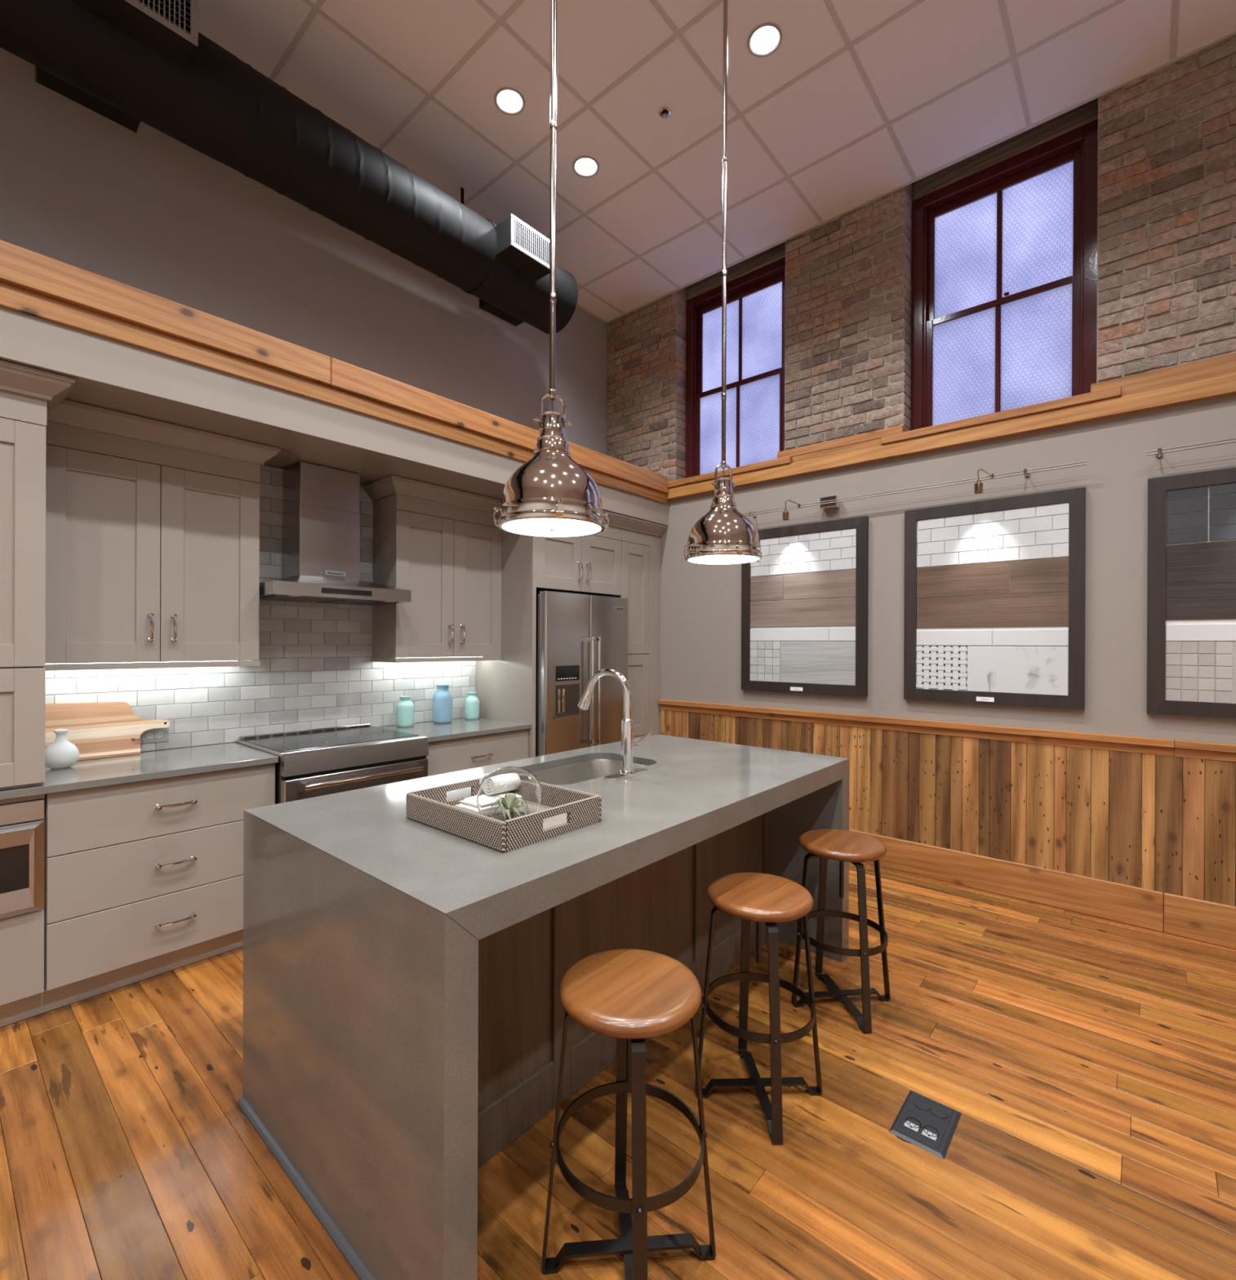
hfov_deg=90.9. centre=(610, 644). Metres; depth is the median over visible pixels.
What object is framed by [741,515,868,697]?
board
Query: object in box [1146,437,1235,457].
fixture
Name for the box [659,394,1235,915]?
wall
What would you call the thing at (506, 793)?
glass cloche
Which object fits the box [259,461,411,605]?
range hood
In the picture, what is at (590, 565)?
tall cabinet
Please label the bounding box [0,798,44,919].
microwave
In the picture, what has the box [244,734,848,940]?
island countertop
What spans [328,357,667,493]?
trim
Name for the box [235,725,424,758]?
cooktop
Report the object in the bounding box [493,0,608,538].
pendant lamp
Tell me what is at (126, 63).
air duct
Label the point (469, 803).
rolled towel
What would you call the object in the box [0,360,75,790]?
cabinet
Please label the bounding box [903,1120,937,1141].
receptacle
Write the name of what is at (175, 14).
register
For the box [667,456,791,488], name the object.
trim
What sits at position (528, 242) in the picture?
register
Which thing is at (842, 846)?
bar stool
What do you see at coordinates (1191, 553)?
board
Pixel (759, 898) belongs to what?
bar stool
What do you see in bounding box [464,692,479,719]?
glass jar
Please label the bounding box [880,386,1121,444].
trim
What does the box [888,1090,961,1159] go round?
floor outlet
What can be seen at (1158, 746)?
trim
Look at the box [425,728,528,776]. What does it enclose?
base cabinet
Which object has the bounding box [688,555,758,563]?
diffuser
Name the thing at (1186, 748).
trim
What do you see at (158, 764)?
countertop
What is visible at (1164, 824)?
wainscoting
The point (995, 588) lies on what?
board
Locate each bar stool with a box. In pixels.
[541,948,715,1279]
[694,872,822,1144]
[791,828,890,1033]
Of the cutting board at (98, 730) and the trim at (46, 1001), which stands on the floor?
the trim at (46, 1001)
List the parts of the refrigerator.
door, handle, handle, door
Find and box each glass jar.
[395,695,413,727]
[432,684,452,724]
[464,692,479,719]
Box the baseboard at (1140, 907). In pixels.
[848,829,1163,932]
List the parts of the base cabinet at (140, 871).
drawer, drawer, drawer, handle, handle, handle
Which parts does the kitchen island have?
shoe molding, waterfall leg, rail, panel, rail, rail, waterfall leg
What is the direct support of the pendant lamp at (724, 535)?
hanging from the ceiling
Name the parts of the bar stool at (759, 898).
leg, leg, seat, leg, leg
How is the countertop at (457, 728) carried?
on the base cabinet at (446, 756)
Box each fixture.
[742,460,1086,519]
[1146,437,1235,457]
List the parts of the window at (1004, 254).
pane, pane, sash, sash, pane, pane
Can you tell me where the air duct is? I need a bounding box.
[0,0,577,334]
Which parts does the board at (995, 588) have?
name plate, frame rail, frame rail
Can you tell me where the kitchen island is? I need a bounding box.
[236,734,849,1279]
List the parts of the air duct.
register frame, register frame, register frame, register frame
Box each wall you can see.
[0,47,607,752]
[606,34,1235,481]
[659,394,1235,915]
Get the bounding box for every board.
[44,702,169,760]
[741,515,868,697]
[903,487,1085,709]
[1146,466,1235,718]
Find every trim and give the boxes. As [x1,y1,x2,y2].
[0,240,330,386]
[0,281,666,503]
[0,929,243,1026]
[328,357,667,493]
[657,699,1173,755]
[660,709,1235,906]
[665,373,1235,500]
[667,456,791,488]
[777,424,904,458]
[791,438,881,462]
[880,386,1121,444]
[1090,352,1235,395]
[1163,893,1235,949]
[1173,739,1235,761]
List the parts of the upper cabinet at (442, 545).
door, panel, crown molding, handle, handle, door, panel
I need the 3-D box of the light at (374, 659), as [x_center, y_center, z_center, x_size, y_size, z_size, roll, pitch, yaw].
[-1.163,0.100,4.152,0.296,0.028,0.823,0,0,41]
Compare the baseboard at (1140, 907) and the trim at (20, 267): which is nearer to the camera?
the trim at (20, 267)
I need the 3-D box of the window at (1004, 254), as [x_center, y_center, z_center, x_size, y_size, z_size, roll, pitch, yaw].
[2.421,-2.139,3.791,0.977,1.660,0.115,0,0,41]
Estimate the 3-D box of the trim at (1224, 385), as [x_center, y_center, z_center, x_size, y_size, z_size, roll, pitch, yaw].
[2.845,-1.263,3.127,6.250,0.092,0.080,0,0,41]
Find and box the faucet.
[577,668,651,781]
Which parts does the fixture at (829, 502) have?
spotlight, arm, spotlight, arm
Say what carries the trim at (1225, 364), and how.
attached to the wall at (700, 604)
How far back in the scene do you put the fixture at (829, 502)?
3.91 m
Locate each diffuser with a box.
[502,518,600,535]
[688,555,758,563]
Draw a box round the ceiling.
[198,0,1235,323]
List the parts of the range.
trim, oven door, control panel, handle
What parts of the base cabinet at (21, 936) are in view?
drawer, rail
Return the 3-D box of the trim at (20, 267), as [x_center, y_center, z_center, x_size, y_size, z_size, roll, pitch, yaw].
[-2.707,-1.351,1.540,0.088,0.137,3.944,0,0,41]
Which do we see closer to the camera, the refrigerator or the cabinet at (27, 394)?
the cabinet at (27, 394)
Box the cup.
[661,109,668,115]
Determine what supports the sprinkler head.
attached to the ceiling
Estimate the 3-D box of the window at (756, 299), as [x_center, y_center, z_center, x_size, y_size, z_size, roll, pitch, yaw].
[1.056,-2.146,4.986,0.973,1.660,0.115,0,0,41]
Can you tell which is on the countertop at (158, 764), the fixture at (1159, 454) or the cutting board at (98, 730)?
the cutting board at (98, 730)
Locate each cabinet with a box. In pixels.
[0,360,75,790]
[0,794,44,1005]
[44,399,280,671]
[44,763,275,991]
[362,475,502,662]
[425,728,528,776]
[475,499,628,758]
[608,516,666,738]
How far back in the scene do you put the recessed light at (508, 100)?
3.39 m
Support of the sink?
in the island countertop
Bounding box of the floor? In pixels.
[0,862,1235,1279]
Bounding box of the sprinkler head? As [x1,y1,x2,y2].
[658,106,671,118]
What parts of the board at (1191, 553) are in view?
frame rail, frame rail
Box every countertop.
[0,742,278,799]
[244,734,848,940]
[379,717,530,742]
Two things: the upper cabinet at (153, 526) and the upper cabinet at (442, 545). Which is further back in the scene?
the upper cabinet at (442, 545)
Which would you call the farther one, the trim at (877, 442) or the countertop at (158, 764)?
the trim at (877, 442)
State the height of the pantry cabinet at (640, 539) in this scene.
2.469 m
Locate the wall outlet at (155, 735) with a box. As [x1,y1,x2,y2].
[139,726,168,744]
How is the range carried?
on the floor
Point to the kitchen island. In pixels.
(404, 1012)
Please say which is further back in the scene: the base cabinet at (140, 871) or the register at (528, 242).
the register at (528, 242)
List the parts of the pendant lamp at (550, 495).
lamp shade, rod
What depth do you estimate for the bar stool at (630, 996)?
1.41 m
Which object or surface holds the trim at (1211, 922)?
attached to the wall at (700, 604)
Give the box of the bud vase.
[44,728,79,768]
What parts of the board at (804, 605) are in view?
name plate, frame rail, frame rail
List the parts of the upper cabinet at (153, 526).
panel, door, handle, crown molding, handle, door, panel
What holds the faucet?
on the island countertop
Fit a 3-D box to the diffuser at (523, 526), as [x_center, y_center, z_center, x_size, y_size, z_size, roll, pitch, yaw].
[-0.183,-0.371,1.914,0.312,0.007,0.312,0,0,41]
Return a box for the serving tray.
[405,777,601,853]
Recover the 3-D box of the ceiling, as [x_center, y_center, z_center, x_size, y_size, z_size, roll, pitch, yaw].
[0.378,-3.192,1.006,7.180,0.404,7.200,0,0,41]
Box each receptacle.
[146,732,153,738]
[155,731,163,737]
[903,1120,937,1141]
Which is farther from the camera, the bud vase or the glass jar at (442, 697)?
the glass jar at (442, 697)
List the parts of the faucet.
spout, plate, lever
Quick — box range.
[235,723,428,804]
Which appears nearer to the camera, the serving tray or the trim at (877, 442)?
the serving tray
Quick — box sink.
[530,759,648,785]
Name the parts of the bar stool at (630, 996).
leg, leg, seat, leg, leg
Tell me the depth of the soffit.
2.83 m
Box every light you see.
[44,660,260,671]
[371,656,501,662]
[494,87,524,115]
[572,155,599,177]
[746,22,782,57]
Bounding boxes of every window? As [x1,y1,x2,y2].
[685,257,785,477]
[911,118,1097,430]
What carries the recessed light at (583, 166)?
in the ceiling
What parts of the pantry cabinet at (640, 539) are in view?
panel, door, panel, door, drawer, crown molding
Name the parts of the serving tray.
handle, handle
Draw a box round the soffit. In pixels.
[0,306,668,525]
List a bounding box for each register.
[138,0,190,32]
[514,222,549,263]
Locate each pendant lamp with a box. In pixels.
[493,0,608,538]
[683,0,762,565]
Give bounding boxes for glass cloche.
[475,766,542,821]
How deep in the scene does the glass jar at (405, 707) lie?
3.96 m
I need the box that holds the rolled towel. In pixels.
[454,773,487,813]
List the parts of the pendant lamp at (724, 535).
lamp shade, rod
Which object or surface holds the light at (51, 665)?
attached to the upper cabinet at (153, 526)
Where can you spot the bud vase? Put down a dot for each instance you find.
(61, 753)
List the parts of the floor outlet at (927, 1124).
closed lid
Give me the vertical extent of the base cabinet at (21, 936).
0.772 m
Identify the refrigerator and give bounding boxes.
[535,591,627,756]
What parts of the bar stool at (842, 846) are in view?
leg, leg, seat, leg, leg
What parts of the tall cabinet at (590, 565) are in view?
panel, door, panel, crown molding, handle, handle, door, panel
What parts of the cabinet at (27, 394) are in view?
panel, panel, door, door, crown molding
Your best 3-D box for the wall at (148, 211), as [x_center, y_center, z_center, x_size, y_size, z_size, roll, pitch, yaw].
[-2.249,-0.937,3.302,0.220,4.780,7.200,0,0,41]
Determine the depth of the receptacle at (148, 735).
3.06 m
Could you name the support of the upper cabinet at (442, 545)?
attached to the wall at (148, 211)
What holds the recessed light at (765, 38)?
in the ceiling
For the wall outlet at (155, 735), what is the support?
attached to the wall at (148, 211)
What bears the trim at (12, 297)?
attached to the soffit
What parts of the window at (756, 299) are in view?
pane, pane, sash, sash, pane, pane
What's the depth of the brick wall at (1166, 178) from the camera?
3.87 m
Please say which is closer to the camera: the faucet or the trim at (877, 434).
the faucet
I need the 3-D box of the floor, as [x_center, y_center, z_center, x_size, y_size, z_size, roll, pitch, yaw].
[0.337,1.505,0.984,7.180,0.080,7.130,0,0,41]

